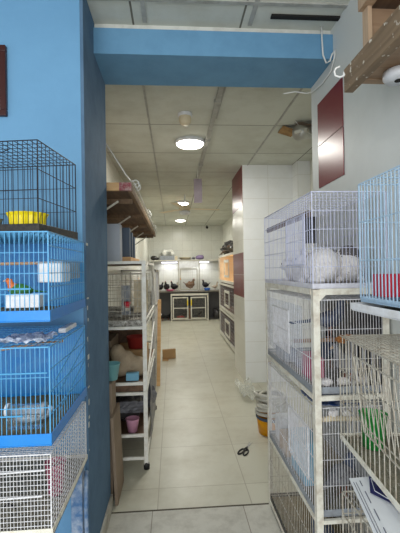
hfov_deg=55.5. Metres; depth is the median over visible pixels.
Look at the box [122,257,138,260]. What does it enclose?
plywood board
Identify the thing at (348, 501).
grille
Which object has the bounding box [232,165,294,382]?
wall column
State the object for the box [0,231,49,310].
grille
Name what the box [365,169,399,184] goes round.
grille
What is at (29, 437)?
tray
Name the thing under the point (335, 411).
clump
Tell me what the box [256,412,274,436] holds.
bucket
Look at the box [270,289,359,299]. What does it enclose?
shelf
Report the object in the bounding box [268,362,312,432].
grille
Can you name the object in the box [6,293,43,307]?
trough
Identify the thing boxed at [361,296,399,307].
tray
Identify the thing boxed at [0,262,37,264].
perch
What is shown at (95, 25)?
trim
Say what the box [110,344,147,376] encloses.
cloth sack
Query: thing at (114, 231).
storage box
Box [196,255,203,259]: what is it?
bag
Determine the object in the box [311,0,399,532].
wall
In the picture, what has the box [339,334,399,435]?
grille
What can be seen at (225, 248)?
plastic bag
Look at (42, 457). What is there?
grille
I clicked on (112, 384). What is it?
box
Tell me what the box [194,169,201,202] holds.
card
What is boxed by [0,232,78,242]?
grille
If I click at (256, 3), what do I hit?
trim
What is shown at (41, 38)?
wall
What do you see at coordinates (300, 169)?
wall
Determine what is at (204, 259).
wall shelf
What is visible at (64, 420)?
grille
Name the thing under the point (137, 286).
cloth
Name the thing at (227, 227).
wall
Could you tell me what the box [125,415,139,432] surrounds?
flower pot
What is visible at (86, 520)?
drain pipe
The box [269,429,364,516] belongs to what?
tray
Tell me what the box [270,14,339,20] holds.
air vent
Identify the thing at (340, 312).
pigeon
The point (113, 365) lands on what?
bucket
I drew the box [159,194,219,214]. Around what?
ceiling fan
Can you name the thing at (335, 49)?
cable
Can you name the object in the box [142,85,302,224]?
trim
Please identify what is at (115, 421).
leaning board
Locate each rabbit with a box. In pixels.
[281,257,301,281]
[297,245,342,283]
[333,245,364,282]
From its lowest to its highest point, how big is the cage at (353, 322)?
0.402 m
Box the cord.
[106,143,131,182]
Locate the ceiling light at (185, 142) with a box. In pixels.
[175,136,204,148]
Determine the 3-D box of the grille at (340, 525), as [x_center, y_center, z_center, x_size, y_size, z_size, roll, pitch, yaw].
[0.784,1.264,2.029,0.004,0.356,0.800,-1,0,-4]
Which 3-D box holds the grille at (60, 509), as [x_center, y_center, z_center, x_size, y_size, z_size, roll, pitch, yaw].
[-0.512,0.751,1.511,0.004,0.256,0.500,-1,0,-4]
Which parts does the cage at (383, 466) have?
door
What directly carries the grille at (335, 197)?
attached to the cage at (289, 230)
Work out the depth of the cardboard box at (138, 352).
3.24 m
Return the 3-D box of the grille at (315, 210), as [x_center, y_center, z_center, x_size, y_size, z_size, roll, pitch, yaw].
[0.635,-0.120,1.614,0.330,0.401,0.004,-1,0,-4]
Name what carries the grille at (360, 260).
attached to the cage at (386, 307)
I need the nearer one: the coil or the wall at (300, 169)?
the coil
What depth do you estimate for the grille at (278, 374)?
1.85 m
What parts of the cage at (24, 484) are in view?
door rail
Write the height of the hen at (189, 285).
0.342 m
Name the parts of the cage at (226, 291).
door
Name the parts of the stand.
leg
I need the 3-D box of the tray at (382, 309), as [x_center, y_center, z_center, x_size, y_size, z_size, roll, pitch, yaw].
[0.690,0.129,0.932,0.314,0.026,0.730,-1,0,-4]
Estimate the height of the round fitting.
0.042 m
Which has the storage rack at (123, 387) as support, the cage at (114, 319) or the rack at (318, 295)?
the cage at (114, 319)
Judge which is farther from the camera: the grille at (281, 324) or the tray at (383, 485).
the grille at (281, 324)
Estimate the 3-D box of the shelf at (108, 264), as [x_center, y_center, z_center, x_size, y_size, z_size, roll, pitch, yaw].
[-0.721,-0.017,3.483,0.499,0.006,1.224,-1,0,-4]
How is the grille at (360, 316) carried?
attached to the cage at (353, 322)
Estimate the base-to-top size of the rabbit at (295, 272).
0.150 m
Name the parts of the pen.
panel, door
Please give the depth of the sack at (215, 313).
11.42 m
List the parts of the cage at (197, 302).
door, door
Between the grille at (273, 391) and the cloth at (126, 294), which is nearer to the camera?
the grille at (273, 391)
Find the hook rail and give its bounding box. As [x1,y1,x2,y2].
[132,180,156,232]
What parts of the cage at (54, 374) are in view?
door rail, plastic strip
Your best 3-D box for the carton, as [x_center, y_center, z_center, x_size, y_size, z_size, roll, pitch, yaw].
[-0.517,0.841,2.911,0.095,0.058,0.045,-1,0,-4]
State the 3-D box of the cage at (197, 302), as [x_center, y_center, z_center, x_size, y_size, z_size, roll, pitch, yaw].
[-0.319,1.199,11.450,1.115,0.800,0.551,-1,0,-4]
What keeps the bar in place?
attached to the cage at (289, 230)
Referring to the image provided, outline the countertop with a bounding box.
[148,289,218,292]
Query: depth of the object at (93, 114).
2.02 m
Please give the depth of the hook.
1.45 m
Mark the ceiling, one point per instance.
(246, 117)
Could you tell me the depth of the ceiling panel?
3.70 m
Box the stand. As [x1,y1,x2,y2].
[54,465,84,532]
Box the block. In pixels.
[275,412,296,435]
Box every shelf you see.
[106,182,155,244]
[108,264,141,265]
[116,349,152,382]
[121,407,149,433]
[148,259,218,262]
[344,0,399,92]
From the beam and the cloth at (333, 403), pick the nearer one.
the cloth at (333, 403)
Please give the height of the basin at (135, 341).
0.100 m
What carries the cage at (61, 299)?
on the cage at (54, 374)
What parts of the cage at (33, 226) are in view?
door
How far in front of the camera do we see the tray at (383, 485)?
1.25 m
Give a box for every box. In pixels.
[36,261,80,282]
[107,224,121,260]
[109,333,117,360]
[109,380,115,499]
[120,342,148,360]
[122,228,130,256]
[131,232,132,257]
[133,237,135,257]
[292,427,313,485]
[302,351,323,380]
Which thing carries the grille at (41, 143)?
attached to the cage at (33, 226)
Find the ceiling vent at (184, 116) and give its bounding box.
[178,111,191,125]
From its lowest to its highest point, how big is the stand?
0.622 m
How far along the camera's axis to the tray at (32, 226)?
1.43 m
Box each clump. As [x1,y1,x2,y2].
[321,377,332,385]
[328,408,337,416]
[336,377,350,384]
[355,376,366,384]
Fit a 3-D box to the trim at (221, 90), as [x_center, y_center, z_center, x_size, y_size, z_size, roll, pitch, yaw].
[0.063,-1.325,4.258,0.063,0.027,3.540,-1,0,-4]
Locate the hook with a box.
[333,66,344,77]
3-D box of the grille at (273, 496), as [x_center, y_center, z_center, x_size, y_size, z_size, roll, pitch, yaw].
[0.470,1.268,2.006,0.004,0.356,0.800,-1,0,-4]
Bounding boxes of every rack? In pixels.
[108,261,156,469]
[265,283,390,532]
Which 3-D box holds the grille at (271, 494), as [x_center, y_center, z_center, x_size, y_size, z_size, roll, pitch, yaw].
[0.599,1.270,2.417,0.319,0.356,0.004,-1,0,-4]
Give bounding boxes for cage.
[0,139,77,240]
[0,231,85,322]
[0,323,86,447]
[0,401,87,532]
[108,273,146,326]
[108,273,150,314]
[171,292,208,320]
[219,252,233,284]
[219,282,233,317]
[219,307,234,350]
[264,191,387,288]
[267,289,382,393]
[268,362,382,516]
[269,441,371,532]
[335,334,399,512]
[341,490,372,532]
[350,165,399,320]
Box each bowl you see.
[6,211,48,224]
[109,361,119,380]
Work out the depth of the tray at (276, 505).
2.22 m
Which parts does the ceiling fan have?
blade, blade, lamp shade, motor, blade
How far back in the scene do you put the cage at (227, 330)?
8.00 m
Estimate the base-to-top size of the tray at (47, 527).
0.022 m
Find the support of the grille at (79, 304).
attached to the cage at (61, 299)
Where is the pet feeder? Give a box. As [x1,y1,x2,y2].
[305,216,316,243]
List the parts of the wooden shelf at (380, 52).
rail, rail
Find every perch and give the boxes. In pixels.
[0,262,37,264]
[1,339,62,350]
[294,338,335,342]
[322,415,359,421]
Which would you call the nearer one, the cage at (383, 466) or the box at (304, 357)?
the cage at (383, 466)
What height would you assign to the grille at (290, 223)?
0.401 m
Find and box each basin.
[126,334,142,348]
[179,257,190,259]
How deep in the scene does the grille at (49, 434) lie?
1.26 m
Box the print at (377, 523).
[353,481,386,532]
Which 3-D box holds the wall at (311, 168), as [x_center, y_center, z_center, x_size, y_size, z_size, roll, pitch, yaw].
[1.602,0.069,3.722,0.180,2.872,2.300,-1,0,-4]
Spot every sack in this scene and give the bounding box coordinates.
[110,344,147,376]
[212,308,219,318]
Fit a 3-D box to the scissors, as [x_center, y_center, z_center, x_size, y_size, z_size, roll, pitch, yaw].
[0.391,1.514,3.177,0.087,0.012,0.278,-1,-1,26]
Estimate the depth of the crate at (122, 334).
3.57 m
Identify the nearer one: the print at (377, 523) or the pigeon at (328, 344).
the print at (377, 523)
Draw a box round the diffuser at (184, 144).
[177,140,202,148]
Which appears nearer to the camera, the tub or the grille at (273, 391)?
the tub
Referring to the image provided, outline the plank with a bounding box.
[157,299,160,385]
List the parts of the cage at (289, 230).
door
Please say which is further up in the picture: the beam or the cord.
the beam
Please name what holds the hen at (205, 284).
on the countertop
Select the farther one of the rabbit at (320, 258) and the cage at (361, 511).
the rabbit at (320, 258)
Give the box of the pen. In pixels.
[178,260,199,290]
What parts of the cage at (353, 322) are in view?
door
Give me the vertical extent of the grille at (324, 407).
0.446 m
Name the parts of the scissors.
handle, handle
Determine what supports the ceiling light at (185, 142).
attached to the ceiling
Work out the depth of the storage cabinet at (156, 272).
5.26 m
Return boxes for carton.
[126,372,138,380]
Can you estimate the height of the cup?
0.045 m
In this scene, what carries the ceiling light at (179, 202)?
attached to the ceiling
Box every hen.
[164,281,169,289]
[170,281,179,290]
[183,279,194,288]
[202,279,209,286]
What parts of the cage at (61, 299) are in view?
door rail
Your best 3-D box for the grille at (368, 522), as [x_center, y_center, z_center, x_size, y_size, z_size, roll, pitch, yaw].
[0.655,1.262,1.619,0.319,0.356,0.004,-1,0,-4]
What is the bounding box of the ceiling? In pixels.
[87,0,349,225]
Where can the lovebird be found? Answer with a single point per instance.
(7, 279)
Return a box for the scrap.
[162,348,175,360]
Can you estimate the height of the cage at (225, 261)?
0.580 m
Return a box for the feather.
[2,503,16,508]
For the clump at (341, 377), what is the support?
on the cage at (353, 322)
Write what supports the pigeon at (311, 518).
on the cage at (293, 515)
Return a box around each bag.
[0,331,57,343]
[116,395,142,420]
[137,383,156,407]
[161,249,174,255]
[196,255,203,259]
[222,240,232,252]
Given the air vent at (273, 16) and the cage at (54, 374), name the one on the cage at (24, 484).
the cage at (54, 374)
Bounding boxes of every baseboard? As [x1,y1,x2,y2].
[100,494,112,532]
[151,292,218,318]
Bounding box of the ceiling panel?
[278,122,311,136]
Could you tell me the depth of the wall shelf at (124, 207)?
3.43 m
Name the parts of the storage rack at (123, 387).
shelf frame, shelf frame, shelf frame, shelf frame, shelf frame, shelf frame, post, rail, rail, post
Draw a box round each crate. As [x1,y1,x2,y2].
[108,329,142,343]
[160,256,173,259]
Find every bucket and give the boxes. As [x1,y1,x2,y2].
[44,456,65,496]
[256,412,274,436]
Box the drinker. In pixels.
[4,402,47,415]
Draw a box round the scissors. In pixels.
[237,442,251,455]
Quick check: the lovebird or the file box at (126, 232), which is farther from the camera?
the file box at (126, 232)
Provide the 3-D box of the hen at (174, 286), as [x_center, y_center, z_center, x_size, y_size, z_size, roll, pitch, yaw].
[-0.756,0.573,11.424,0.183,0.305,0.290,-1,-1,40]
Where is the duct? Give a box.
[292,121,311,139]
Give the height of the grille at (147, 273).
0.374 m
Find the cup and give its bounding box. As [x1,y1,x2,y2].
[124,301,130,307]
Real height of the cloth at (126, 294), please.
0.242 m
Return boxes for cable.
[283,49,335,93]
[321,26,334,63]
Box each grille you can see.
[0,139,38,223]
[0,141,70,167]
[0,164,76,231]
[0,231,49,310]
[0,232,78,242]
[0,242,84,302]
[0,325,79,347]
[0,346,50,435]
[0,401,86,460]
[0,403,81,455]
[0,453,51,530]
[1,325,85,393]
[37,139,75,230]
[48,231,83,308]
[49,325,84,429]
[51,402,85,524]
[147,273,149,308]
[264,191,311,282]
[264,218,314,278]
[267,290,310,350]
[267,290,311,383]
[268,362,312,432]
[268,363,314,506]
[269,192,375,217]
[269,441,297,495]
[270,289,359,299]
[270,443,314,532]
[271,363,380,406]
[311,191,387,283]
[315,289,382,384]
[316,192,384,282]
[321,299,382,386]
[322,405,382,509]
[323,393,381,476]
[325,522,371,532]
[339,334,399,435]
[339,515,367,532]
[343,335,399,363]
[347,491,365,515]
[358,184,399,297]
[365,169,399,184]
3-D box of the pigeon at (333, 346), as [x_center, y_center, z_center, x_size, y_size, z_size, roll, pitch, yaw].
[0.687,0.434,1.726,0.246,0.188,0.099,-1,-1,-24]
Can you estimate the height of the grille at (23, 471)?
0.256 m
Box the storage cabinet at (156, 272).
[121,270,158,378]
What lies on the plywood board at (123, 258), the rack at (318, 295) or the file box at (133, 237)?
the file box at (133, 237)
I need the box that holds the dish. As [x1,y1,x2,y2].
[12,404,52,421]
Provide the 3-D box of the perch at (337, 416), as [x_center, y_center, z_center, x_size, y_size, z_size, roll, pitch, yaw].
[0.638,0.657,1.647,0.287,0.033,0.028,-1,0,-7]
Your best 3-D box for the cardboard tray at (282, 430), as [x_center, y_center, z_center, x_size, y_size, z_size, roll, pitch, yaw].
[0.516,1.001,2.163,0.095,0.102,0.140,-1,0,-4]
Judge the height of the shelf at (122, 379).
0.006 m
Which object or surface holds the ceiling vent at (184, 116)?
in the ceiling
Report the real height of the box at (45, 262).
0.080 m
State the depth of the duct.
3.54 m
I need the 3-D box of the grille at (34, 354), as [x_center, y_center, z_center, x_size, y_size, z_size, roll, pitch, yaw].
[-0.791,0.427,1.745,0.519,0.305,0.004,-1,0,-4]
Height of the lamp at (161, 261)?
0.064 m
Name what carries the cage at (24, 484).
on the stand
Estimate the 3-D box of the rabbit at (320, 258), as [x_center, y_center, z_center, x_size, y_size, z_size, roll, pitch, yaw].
[0.542,-0.007,1.784,0.159,0.178,0.290,-1,-1,-24]
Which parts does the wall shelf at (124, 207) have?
rail, rail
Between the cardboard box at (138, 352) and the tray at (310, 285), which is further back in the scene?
the cardboard box at (138, 352)
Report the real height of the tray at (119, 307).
0.050 m
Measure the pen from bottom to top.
0.900 m
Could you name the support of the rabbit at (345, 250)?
in the cage at (289, 230)
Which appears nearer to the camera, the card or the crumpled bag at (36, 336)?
the crumpled bag at (36, 336)
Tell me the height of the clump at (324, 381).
0.037 m
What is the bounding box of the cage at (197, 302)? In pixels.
[171,292,208,320]
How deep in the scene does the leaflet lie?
1.13 m
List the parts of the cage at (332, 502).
door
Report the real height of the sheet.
0.068 m
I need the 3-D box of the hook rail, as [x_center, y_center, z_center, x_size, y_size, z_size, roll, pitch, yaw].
[-0.551,-0.546,4.232,0.048,0.065,3.350,-1,0,-4]
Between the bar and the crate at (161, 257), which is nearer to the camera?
the bar
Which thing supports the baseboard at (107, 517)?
attached to the wall at (41, 38)
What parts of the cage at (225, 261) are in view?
door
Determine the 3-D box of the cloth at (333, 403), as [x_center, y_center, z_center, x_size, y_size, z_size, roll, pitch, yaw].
[0.588,0.594,1.730,0.201,0.015,0.201,-1,0,-4]
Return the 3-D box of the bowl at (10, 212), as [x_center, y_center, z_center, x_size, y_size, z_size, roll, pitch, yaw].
[-0.698,-0.171,1.541,0.159,0.085,0.159,-1,0,-4]
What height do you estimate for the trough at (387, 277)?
0.072 m
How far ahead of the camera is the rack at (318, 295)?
1.60 m
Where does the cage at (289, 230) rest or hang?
on the rack at (318, 295)
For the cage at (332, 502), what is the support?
on the rack at (318, 295)
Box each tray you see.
[0,223,77,240]
[0,299,85,322]
[0,387,86,447]
[0,454,87,532]
[108,306,150,314]
[108,312,146,326]
[265,279,371,288]
[268,347,381,393]
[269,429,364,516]
[270,492,345,532]
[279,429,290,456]
[340,432,399,512]
[350,302,399,320]
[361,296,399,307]
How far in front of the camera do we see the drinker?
1.32 m
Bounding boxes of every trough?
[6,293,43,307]
[276,343,294,361]
[373,273,399,296]
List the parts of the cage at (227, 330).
door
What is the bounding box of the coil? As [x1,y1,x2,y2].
[254,389,288,417]
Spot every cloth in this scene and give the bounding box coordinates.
[121,285,130,314]
[134,280,147,312]
[300,390,358,405]
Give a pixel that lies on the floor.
(205, 414)
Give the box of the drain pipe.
[84,470,88,532]
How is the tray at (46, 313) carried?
on the cage at (61, 299)
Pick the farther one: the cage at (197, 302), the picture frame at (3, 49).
the cage at (197, 302)
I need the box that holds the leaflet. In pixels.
[349,476,399,532]
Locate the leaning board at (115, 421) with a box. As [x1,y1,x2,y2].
[110,403,123,505]
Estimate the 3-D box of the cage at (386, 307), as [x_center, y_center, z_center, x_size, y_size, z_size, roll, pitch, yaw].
[0.689,-0.069,0.934,0.319,0.422,0.730,-1,0,-4]
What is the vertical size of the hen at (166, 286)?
0.305 m
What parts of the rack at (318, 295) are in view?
post, shelf rail, post, shelf rail, shelf rail, shelf rail, post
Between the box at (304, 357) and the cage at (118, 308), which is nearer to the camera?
the box at (304, 357)
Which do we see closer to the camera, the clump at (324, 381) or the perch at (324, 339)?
the clump at (324, 381)
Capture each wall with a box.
[0,0,85,532]
[106,151,148,306]
[149,225,222,290]
[222,216,232,254]
[292,161,310,347]
[310,160,313,249]
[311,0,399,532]
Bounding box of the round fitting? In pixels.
[382,65,399,85]
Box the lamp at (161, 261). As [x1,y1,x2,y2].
[161,261,177,262]
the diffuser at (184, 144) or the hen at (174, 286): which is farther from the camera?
the hen at (174, 286)
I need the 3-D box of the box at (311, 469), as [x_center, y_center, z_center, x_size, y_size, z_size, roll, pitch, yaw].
[0.535,0.948,1.914,0.090,0.202,0.200,-1,0,-4]
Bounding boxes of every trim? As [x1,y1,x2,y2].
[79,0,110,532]
[86,243,89,450]
[94,24,330,33]
[108,0,347,25]
[111,503,268,513]
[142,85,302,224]
[196,87,225,178]
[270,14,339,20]
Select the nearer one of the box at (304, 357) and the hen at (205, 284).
the box at (304, 357)
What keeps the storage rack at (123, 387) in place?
on the floor
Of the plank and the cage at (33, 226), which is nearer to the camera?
the cage at (33, 226)
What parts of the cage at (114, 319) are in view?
door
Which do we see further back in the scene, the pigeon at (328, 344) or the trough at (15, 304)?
the pigeon at (328, 344)
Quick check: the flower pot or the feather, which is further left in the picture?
the feather
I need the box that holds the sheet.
[116,401,143,412]
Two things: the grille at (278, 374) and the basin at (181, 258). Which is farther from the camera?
the basin at (181, 258)
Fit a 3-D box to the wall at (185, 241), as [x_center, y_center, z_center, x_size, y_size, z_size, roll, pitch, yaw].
[-0.291,0.166,11.868,2.810,2.872,0.120,-1,0,-4]
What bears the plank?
on the floor
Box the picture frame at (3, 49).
[0,45,7,116]
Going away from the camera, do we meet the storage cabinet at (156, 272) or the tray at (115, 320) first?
the tray at (115, 320)
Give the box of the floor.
[107,318,312,532]
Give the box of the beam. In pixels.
[93,27,332,87]
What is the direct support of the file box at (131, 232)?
on the plywood board at (123, 258)
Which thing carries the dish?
in the cage at (54, 374)
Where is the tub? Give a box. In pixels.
[358,408,387,450]
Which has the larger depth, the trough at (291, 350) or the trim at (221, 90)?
the trim at (221, 90)
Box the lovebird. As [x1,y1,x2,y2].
[3,278,46,293]
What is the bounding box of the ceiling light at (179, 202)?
[176,201,188,204]
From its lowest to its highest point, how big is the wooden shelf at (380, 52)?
0.370 m
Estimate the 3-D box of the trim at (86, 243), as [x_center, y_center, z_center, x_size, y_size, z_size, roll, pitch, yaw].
[-0.540,0.385,1.837,0.001,0.998,0.040,-1,0,-4]
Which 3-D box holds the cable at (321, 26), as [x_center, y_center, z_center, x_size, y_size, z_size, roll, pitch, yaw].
[0.723,-1.254,2.141,0.078,0.216,0.018,-1,0,16]
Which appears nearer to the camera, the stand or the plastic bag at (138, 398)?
the stand
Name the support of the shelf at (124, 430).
attached to the storage rack at (123, 387)
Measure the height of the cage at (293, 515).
0.372 m
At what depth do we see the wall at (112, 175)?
5.31 m
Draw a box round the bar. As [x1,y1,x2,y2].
[267,210,310,232]
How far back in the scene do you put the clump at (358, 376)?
1.66 m
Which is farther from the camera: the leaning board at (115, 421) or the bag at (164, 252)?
the bag at (164, 252)
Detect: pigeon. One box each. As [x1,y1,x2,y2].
[289,300,348,337]
[311,518,333,532]
[321,330,333,367]
[323,451,355,497]
[330,343,367,384]
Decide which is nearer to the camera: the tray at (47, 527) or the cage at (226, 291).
the tray at (47, 527)
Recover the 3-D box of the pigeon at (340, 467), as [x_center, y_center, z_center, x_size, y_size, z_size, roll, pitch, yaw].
[0.635,0.957,1.730,0.246,0.179,0.099,-1,-1,-34]
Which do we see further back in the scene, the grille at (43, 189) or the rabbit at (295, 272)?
the rabbit at (295, 272)
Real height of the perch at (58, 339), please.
0.038 m
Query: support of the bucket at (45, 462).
in the cage at (24, 484)

